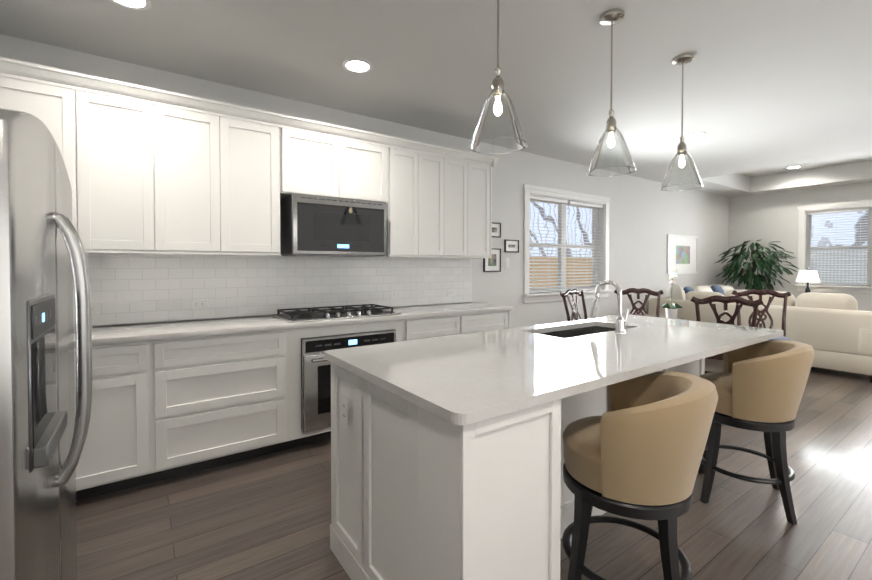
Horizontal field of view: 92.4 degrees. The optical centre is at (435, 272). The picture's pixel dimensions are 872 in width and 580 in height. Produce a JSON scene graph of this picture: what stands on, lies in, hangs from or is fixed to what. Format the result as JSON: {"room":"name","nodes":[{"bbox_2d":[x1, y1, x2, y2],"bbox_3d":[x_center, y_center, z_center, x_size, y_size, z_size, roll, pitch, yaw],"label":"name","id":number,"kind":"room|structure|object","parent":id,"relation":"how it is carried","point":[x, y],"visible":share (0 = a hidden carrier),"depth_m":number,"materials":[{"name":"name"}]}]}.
{"room":"dining room and kitchen","nodes":[
{"label":"dining room and kitchen","id":0,"kind":"room"},
{"bbox_2d":[0,34,728,327],"bbox_3d":[1.545,-0.472,5.601,11.280,3.400,0.200,-1,1,-35],"label":"wall","id":1,"kind":"structure","parent":0,"point":[646,216],"depth_m":5.28,"materials":[{"name":"paint"}]},
{"bbox_2d":[0,57,91,252],"bbox_3d":[-2.383,-0.647,2.499,0.510,1.030,0.348,-1,1,-35],"label":"upper cabinet","id":2,"kind":"object","parent":1,"relation":"attached to","point":[61,99],"depth_m":2.44,"materials":[{"name":"white wood"}]},
{"bbox_2d":[92,77,167,253],"bbox_3d":[-2.068,-0.651,2.721,0.500,1.030,0.348,-1,1,-35],"label":"upper cabinet","id":3,"kind":"object","parent":1,"relation":"attached to","point":[153,170],"depth_m":2.62,"materials":[{"name":"white wood"}]},
{"bbox_2d":[168,93,231,254],"bbox_3d":[-1.757,-0.654,2.939,0.500,1.030,0.348,-1,1,-35],"label":"upper cabinet","id":4,"kind":"object","parent":1,"relation":"attached to","point":[199,129],"depth_m":2.84,"materials":[{"name":"white wood"}]},
{"bbox_2d":[232,105,283,254],"bbox_3d":[-1.459,-0.657,3.149,0.470,1.030,0.348,-1,1,-35],"label":"upper cabinet","id":5,"kind":"object","parent":1,"relation":"attached to","point":[257,134],"depth_m":3.05,"materials":[{"name":"white wood"}]},
{"bbox_2d":[73,253,471,326],"bbox_3d":[-1.221,-0.137,3.531,3.961,0.964,0.010,-1,1,-35],"label":"tile backsplash","id":6,"kind":"structure","parent":1,"relation":"attached to","point":[129,288],"depth_m":3.36,"materials":[{"name":"white tile"}]},
{"bbox_2d":[91,304,99,314],"bbox_3d":[-2.299,0.244,2.768,0.115,0.072,0.007,-1,1,-35],"label":"electrical outlet","id":7,"kind":"object","parent":6,"relation":"attached to","point":[95,308],"visible":0.33,"depth_m":2.79,"materials":[{"name":"plastic"}]},
{"bbox_2d":[190,299,207,308],"bbox_3d":[-1.776,0.238,3.136,0.115,0.072,0.007,-1,1,-35],"label":"electrical outlet","id":8,"kind":"object","parent":6,"relation":"attached to","point":[199,304],"visible":1,"depth_m":3.14,"materials":[{"name":"plastic"}]},
{"bbox_2d":[448,289,455,295],"bbox_3d":[0.172,0.216,4.505,0.115,0.072,0.007,-1,1,-35],"label":"electrical outlet","id":9,"kind":"object","parent":6,"relation":"attached to","point":[451,292],"visible":1,"depth_m":4.50,"materials":[{"name":"plastic"}]},
{"bbox_2d":[284,115,347,197],"bbox_3d":[-1.054,-0.891,3.430,0.520,0.572,0.348,-1,1,-35],"label":"upper cabinet","id":10,"kind":"object","parent":1,"relation":"attached to","point":[315,152],"depth_m":3.29,"materials":[{"name":"white wood"}]},
{"bbox_2d":[280,193,386,256],"bbox_3d":[-0.862,-0.369,3.513,0.790,0.463,0.422,-1,1,-35],"label":"microwave","id":11,"kind":"object","parent":10,"relation":"attached to","point":[319,226],"visible":1,"depth_m":3.31,"materials":[{"name":"silver metal"}]},
{"bbox_2d":[348,129,391,204],"bbox_3d":[-0.726,-0.895,3.660,0.520,0.572,0.348,-1,1,-35],"label":"upper cabinet","id":12,"kind":"object","parent":1,"relation":"attached to","point":[369,154],"depth_m":3.56,"materials":[{"name":"white wood"}]},
{"bbox_2d":[385,137,423,256],"bbox_3d":[-0.368,-0.670,3.916,0.357,1.030,0.348,-1,1,-35],"label":"upper cabinet","id":13,"kind":"object","parent":1,"relation":"attached to","point":[405,216],"depth_m":3.78,"materials":[{"name":"white wood"}]},
{"bbox_2d":[424,143,451,256],"bbox_3d":[-0.143,-0.672,4.073,0.399,1.030,0.348,-1,1,-35],"label":"upper cabinet","id":14,"kind":"object","parent":1,"relation":"attached to","point":[437,159],"depth_m":3.98,"materials":[{"name":"white wood"}]},
{"bbox_2d":[452,149,475,256],"bbox_3d":[0.098,-0.675,4.243,0.399,1.030,0.348,-1,1,-35],"label":"upper cabinet","id":15,"kind":"object","parent":1,"relation":"attached to","point":[461,161],"depth_m":4.15,"materials":[{"name":"white wood"}]},
{"bbox_2d":[472,153,491,256],"bbox_3d":[0.329,-0.678,4.406,0.375,1.030,0.348,-1,1,-35],"label":"upper cabinet","id":16,"kind":"object","parent":1,"relation":"attached to","point":[481,165],"depth_m":4.30,"materials":[{"name":"white wood"}]},
{"bbox_2d":[483,248,500,271],"bbox_3d":[0.652,-0.145,4.841,0.260,0.270,0.022,-1,1,-35],"label":"picture frame","id":17,"kind":"object","parent":1,"relation":"attached to","point":[493,264],"visible":0.73,"depth_m":4.85,"materials":[{"name":"white paper"}]},
{"bbox_2d":[492,222,500,237],"bbox_3d":[0.664,-0.495,4.844,0.230,0.170,0.022,-1,1,-35],"label":"picture frame","id":18,"kind":"object","parent":1,"relation":"attached to","point":[496,229],"visible":0.58,"depth_m":4.87,"materials":[{"name":"white paper"}]},
{"bbox_2d":[505,258,508,267],"bbox_3d":[0.852,-0.112,4.992,0.072,0.115,0.008,-1,1,-35],"label":"light switch","id":19,"kind":"object","parent":1,"relation":"attached to","point":[506,262],"visible":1,"depth_m":4.99,"materials":[{"name":"plastic"}]},
{"bbox_2d":[504,239,518,252],"bbox_3d":[0.910,-0.318,5.020,0.230,0.150,0.022,-1,1,-35],"label":"picture frame","id":20,"kind":"object","parent":1,"relation":"attached to","point":[511,245],"visible":1,"depth_m":5.02,"materials":[{"name":"white paper"}]},
{"bbox_2d":[522,184,612,302],"bbox_3d":[1.774,-0.362,5.721,1.830,1.467,0.270,-1,1,-35],"label":"window","id":21,"kind":"structure","parent":1,"relation":"in","point":[602,220],"depth_m":5.75,"materials":[{"name":"white wood"}]},
{"bbox_2d":[529,195,602,292],"bbox_3d":[1.787,-0.363,5.701,1.574,1.232,0.058,-1,1,-35],"label":"window blinds","id":22,"kind":"object","parent":21,"relation":"attached to","point":[553,200],"visible":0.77,"depth_m":5.63,"materials":[{"name":"white plastic"}]},
{"bbox_2d":[667,234,697,273],"bbox_3d":[4.428,-0.317,7.493,1.110,0.690,0.022,-1,1,-35],"label":"picture","id":23,"kind":"object","parent":1,"relation":"attached to","point":[682,253],"visible":1,"depth_m":7.48},
{"bbox_2d":[0,0,871,197],"bbox_3d":[3.586,-1.635,2.677,10.880,0.380,6.900,-1,1,-35],"label":"ceiling","id":24,"kind":"structure","parent":0,"point":[773,90],"depth_m":2.93,"materials":[{"name":"paint"}]},
{"bbox_2d":[110,0,150,9],"bbox_3d":[-1.612,-1.433,2.181,0.212,0.008,0.212,-1,1,-35],"label":"recessed light","id":25,"kind":"object","parent":24,"relation":"in","point":[138,4],"visible":1,"depth_m":2.23,"materials":[{"name":"white plastic"}]},
{"bbox_2d":[342,58,372,72],"bbox_3d":[-0.548,-1.445,2.928,0.212,0.008,0.212,-1,1,-35],"label":"recessed light","id":26,"kind":"object","parent":24,"relation":"in","point":[354,65],"visible":1,"depth_m":2.92,"materials":[{"name":"white plastic"}]},
{"bbox_2d":[469,0,527,153],"bbox_3d":[0.275,-0.995,1.851,0.260,0.872,0.260,-1,1,-35],"label":"pendant light","id":27,"kind":"object","parent":24,"relation":"hanging from","point":[498,93],"visible":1,"depth_m":1.86,"materials":[{"name":"clear glass"}]},
{"bbox_2d":[587,9,635,176],"bbox_3d":[0.987,-1.003,2.352,0.260,0.872,0.260,-1,1,-35],"label":"pendant light","id":28,"kind":"object","parent":24,"relation":"hanging from","point":[611,17],"visible":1,"depth_m":2.35,"materials":[{"name":"clear glass"}]},
{"bbox_2d":[660,53,703,190],"bbox_3d":[1.666,-1.011,2.829,0.260,0.872,0.260,-1,1,-35],"label":"pendant light","id":29,"kind":"object","parent":24,"relation":"hanging from","point":[682,60],"visible":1,"depth_m":2.82,"materials":[{"name":"clear glass"}]},
{"bbox_2d":[684,132,706,137],"bbox_3d":[2.773,-1.470,4.480,0.212,0.008,0.212,-1,1,-35],"label":"recessed light","id":30,"kind":"object","parent":24,"relation":"in","point":[695,135],"visible":1,"depth_m":4.48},
{"bbox_2d":[786,166,801,168],"bbox_3d":[6.101,-1.792,7.132,0.212,0.008,0.212,-1,1,-35],"label":"recessed light","id":31,"kind":"object","parent":24,"relation":"in","point":[792,167],"visible":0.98,"depth_m":7.13,"materials":[{"name":"white plastic"}]},
{"bbox_2d":[76,358,871,579],"bbox_3d":[3.586,1.325,2.725,11.280,0.100,7.300,-1,1,-35],"label":"floor","id":32,"kind":"structure","parent":0,"point":[266,517],"depth_m":2.16,"materials":[{"name":"brown wood"}]},
{"bbox_2d":[0,108,91,579],"bbox_3d":[-1.371,0.442,1.017,0.813,1.720,0.910,-1,1,-35],"label":"refrigerator","id":33,"kind":"object","parent":32,"relation":"on","point":[44,427],"visible":1,"depth_m":1.02,"materials":[{"name":"silver metal"}]},
{"bbox_2d":[74,342,153,500],"bbox_3d":[-2.065,0.840,2.576,0.510,0.876,0.628,-1,1,-35],"label":"base cabinet","id":34,"kind":"object","parent":32,"relation":"on","point":[117,454],"depth_m":2.39,"materials":[{"name":"white wood"}]},
{"bbox_2d":[154,330,305,481],"bbox_3d":[-1.525,0.833,2.955,0.961,0.876,0.628,-1,1,-35],"label":"base cabinet","id":35,"kind":"object","parent":32,"relation":"on","point":[171,399],"depth_m":2.70,"materials":[{"name":"white wood"}]},
{"bbox_2d":[74,302,512,349],"bbox_3d":[-1.038,0.370,3.279,3.960,0.040,0.646,-1,1,-35],"label":"countertop","id":36,"kind":"structure","parent":35,"relation":"on","point":[122,334],"depth_m":2.87,"materials":[{"name":"white stone"}]},
{"bbox_2d":[272,304,401,322],"bbox_3d":[-0.802,0.321,3.423,0.910,0.052,0.515,-1,1,-35],"label":"cooktop","id":37,"kind":"object","parent":36,"relation":"in","point":[349,311],"visible":1,"depth_m":3.31,"materials":[{"name":"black metal"}]},
{"bbox_2d":[301,330,395,432],"bbox_3d":[-0.770,0.803,3.385,0.762,0.670,0.617,-1,1,-35],"label":"oven","id":38,"kind":"object","parent":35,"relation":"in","point":[315,389],"visible":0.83,"depth_m":3.03,"materials":[{"name":"silver metal"}]},
{"bbox_2d":[362,314,469,341],"bbox_3d":[-0.202,0.818,3.885,0.735,0.876,0.628,-1,1,-35],"label":"base cabinet","id":39,"kind":"object","parent":32,"relation":"on","point":[413,328],"depth_m":3.57,"materials":[{"name":"white wood"}]},
{"bbox_2d":[470,310,510,332],"bbox_3d":[0.278,0.813,4.223,0.698,0.876,0.628,-1,1,-35],"label":"base cabinet","id":40,"kind":"object","parent":32,"relation":"on","point":[502,320],"depth_m":4.01,"materials":[{"name":"white wood"}]},
{"bbox_2d":[330,335,783,579],"bbox_3d":[0.805,0.835,2.257,2.488,0.894,0.994,-1,1,-35],"label":"kitchen island","id":41,"kind":"object","parent":32,"relation":"on","point":[447,458],"depth_m":1.34,"materials":[{"name":"wood"}]},
{"bbox_2d":[341,395,348,425],"bbox_3d":[-0.391,0.590,1.788,0.007,0.115,0.072,-1,1,-35],"label":"outlet","id":42,"kind":"object","parent":41,"relation":"attached to","point":[344,412],"visible":0.98,"depth_m":1.78,"materials":[{"name":"plastic"}]},
{"bbox_2d":[325,315,783,430],"bbox_3d":[0.806,0.374,2.247,2.540,0.032,1.020,-1,1,-35],"label":"island countertop","id":43,"kind":"structure","parent":41,"relation":"on","point":[465,380],"depth_m":1.74,"materials":[{"name":"white stone"}]},
{"bbox_2d":[537,323,615,338],"bbox_3d":[0.914,0.480,2.618,0.784,0.217,0.344,-1,1,-35],"label":"sink","id":44,"kind":"object","parent":43,"relation":"in","point":[590,328],"depth_m":2.85,"materials":[{"name":"grey metal"}]},
{"bbox_2d":[590,280,628,333],"bbox_3d":[1.046,0.199,2.520,0.111,0.307,0.228,-1,1,-35],"label":"faucet","id":45,"kind":"object","parent":43,"relation":"on","point":[620,323],"visible":1,"depth_m":2.45,"materials":[{"name":"silver metal"}]},
{"bbox_2d":[560,289,587,320],"bbox_3d":[1.898,0.726,5.070,0.596,1.029,0.565,-1,1,-44],"label":"dining chair","id":46,"kind":"object","parent":32,"relation":"on","point":[574,314],"visible":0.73,"depth_m":5.22,"materials":[{"name":"brown wood"}]},
{"bbox_2d":[614,288,663,314],"bbox_3d":[2.571,0.723,5.273,0.596,1.029,0.565,0,1,21],"label":"dining chair","id":47,"kind":"object","parent":32,"relation":"on","point":[649,292],"visible":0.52,"depth_m":5.48,"materials":[{"name":"brown wood"}]},
{"bbox_2d":[562,371,717,579],"bbox_3d":[0.747,0.842,1.640,0.562,0.900,0.574,-1,1,-35],"label":"stool","id":48,"kind":"object","parent":32,"relation":"on","point":[636,451],"visible":1,"depth_m":1.44,"materials":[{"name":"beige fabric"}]},
{"bbox_2d":[604,314,687,319],"bbox_3d":[2.321,0.872,4.640,0.860,0.741,0.860,-1,1,-35],"label":"dining table","id":49,"kind":"object","parent":32,"relation":"on","point":[659,316],"visible":0.1,"depth_m":4.85,"materials":[{"name":"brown wood"}]},
{"bbox_2d":[662,267,681,318],"bbox_3d":[2.560,0.220,4.504,0.472,0.567,0.254,-1,1,-35],"label":"orchid","id":50,"kind":"object","parent":49,"relation":"on","point":[671,311],"visible":1,"depth_m":4.47,"materials":[{"name":"white plant"}]},
{"bbox_2d":[690,295,763,373],"bbox_3d":[2.997,0.737,4.346,0.596,1.029,0.565,1,1,33],"label":"dining chair","id":51,"kind":"object","parent":32,"relation":"on","point":[755,304],"visible":0.42,"depth_m":4.12,"materials":[{"name":"brown wood"}]},
{"bbox_2d":[714,239,798,289],"bbox_3d":[5.916,0.281,7.758,1.057,1.826,1.157,-1,1,-35],"label":"plant","id":52,"kind":"object","parent":32,"relation":"on","point":[759,281],"visible":0.83,"depth_m":7.70,"materials":[{"name":"green plant"}]},
{"bbox_2d":[698,340,814,524],"bbox_3d":[1.769,0.830,2.389,0.554,0.900,0.570,-1,1,-35],"label":"stool","id":53,"kind":"object","parent":32,"relation":"on","point":[760,386],"visible":0.9,"depth_m":2.19,"materials":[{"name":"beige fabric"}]},
{"bbox_2d":[648,284,871,382],"bbox_3d":[5.159,0.703,6.391,2.448,1.024,2.614,-1,1,-35],"label":"sofa","id":54,"kind":"object","parent":32,"relation":"on","point":[834,330],"visible":0.58,"depth_m":5.09,"materials":[{"name":"beige fabric"}]},
{"bbox_2d":[731,289,792,340],"bbox_3d":[3.904,0.727,5.001,0.596,1.029,0.565,1,1,33],"label":"dining chair","id":55,"kind":"object","parent":32,"relation":"on","point":[760,293],"visible":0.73,"depth_m":5.16,"materials":[{"name":"brown wood"}]},
{"bbox_3d":[6.562,0.850,7.388,0.560,0.700,0.600,-1,1,-35],"label":"end table","id":56,"kind":"object","parent":32,"relation":"on","visible":0},
{"bbox_2d":[796,268,819,292],"bbox_3d":[6.562,0.206,7.378,0.330,0.585,0.330,-1,1,-35],"label":"table lamp","id":57,"kind":"object","parent":56,"relation":"on","point":[807,276],"visible":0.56,"depth_m":7.29,"materials":[{"name":"white fabric"}]},
{"bbox_2d":[728,181,871,310],"bbox_3d":[8.176,-0.475,5.800,0.200,3.400,7.100,-1,1,-35],"label":"wall","id":58,"kind":"structure","parent":0,"point":[767,218],"depth_m":7.93,"materials":[{"name":"paint"}]},
{"bbox_2d":[795,200,871,293],"bbox_3d":[7.288,-0.428,7.004,0.270,1.557,1.910,-1,1,-35],"label":"window","id":59,"kind":"structure","parent":58,"relation":"in","point":[803,222],"depth_m":7.41,"materials":[{"name":"white wood"}]},
{"bbox_2d":[806,207,869,285],"bbox_3d":[7.268,-0.429,6.990,0.058,1.322,1.654,-1,1,-35],"label":"window blinds","id":60,"kind":"object","parent":59,"relation":"attached to","point":[839,211],"visible":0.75,"depth_m":7.30,"materials":[{"name":"white plastic"}]},
{"label":"outside","id":61,"kind":"structure","parent":0,"visible":0},
{"bbox_2d":[529,201,591,288],"bbox_3d":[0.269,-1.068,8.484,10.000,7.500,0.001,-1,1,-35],"label":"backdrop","id":62,"kind":"structure","parent":61,"point":[572,218],"depth_m":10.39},
{"bbox_2d":[811,211,867,283],"bbox_3d":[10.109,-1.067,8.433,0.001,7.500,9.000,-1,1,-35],"label":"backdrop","id":63,"kind":"structure","parent":61,"point":[835,235],"depth_m":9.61,"materials":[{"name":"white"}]}
]}

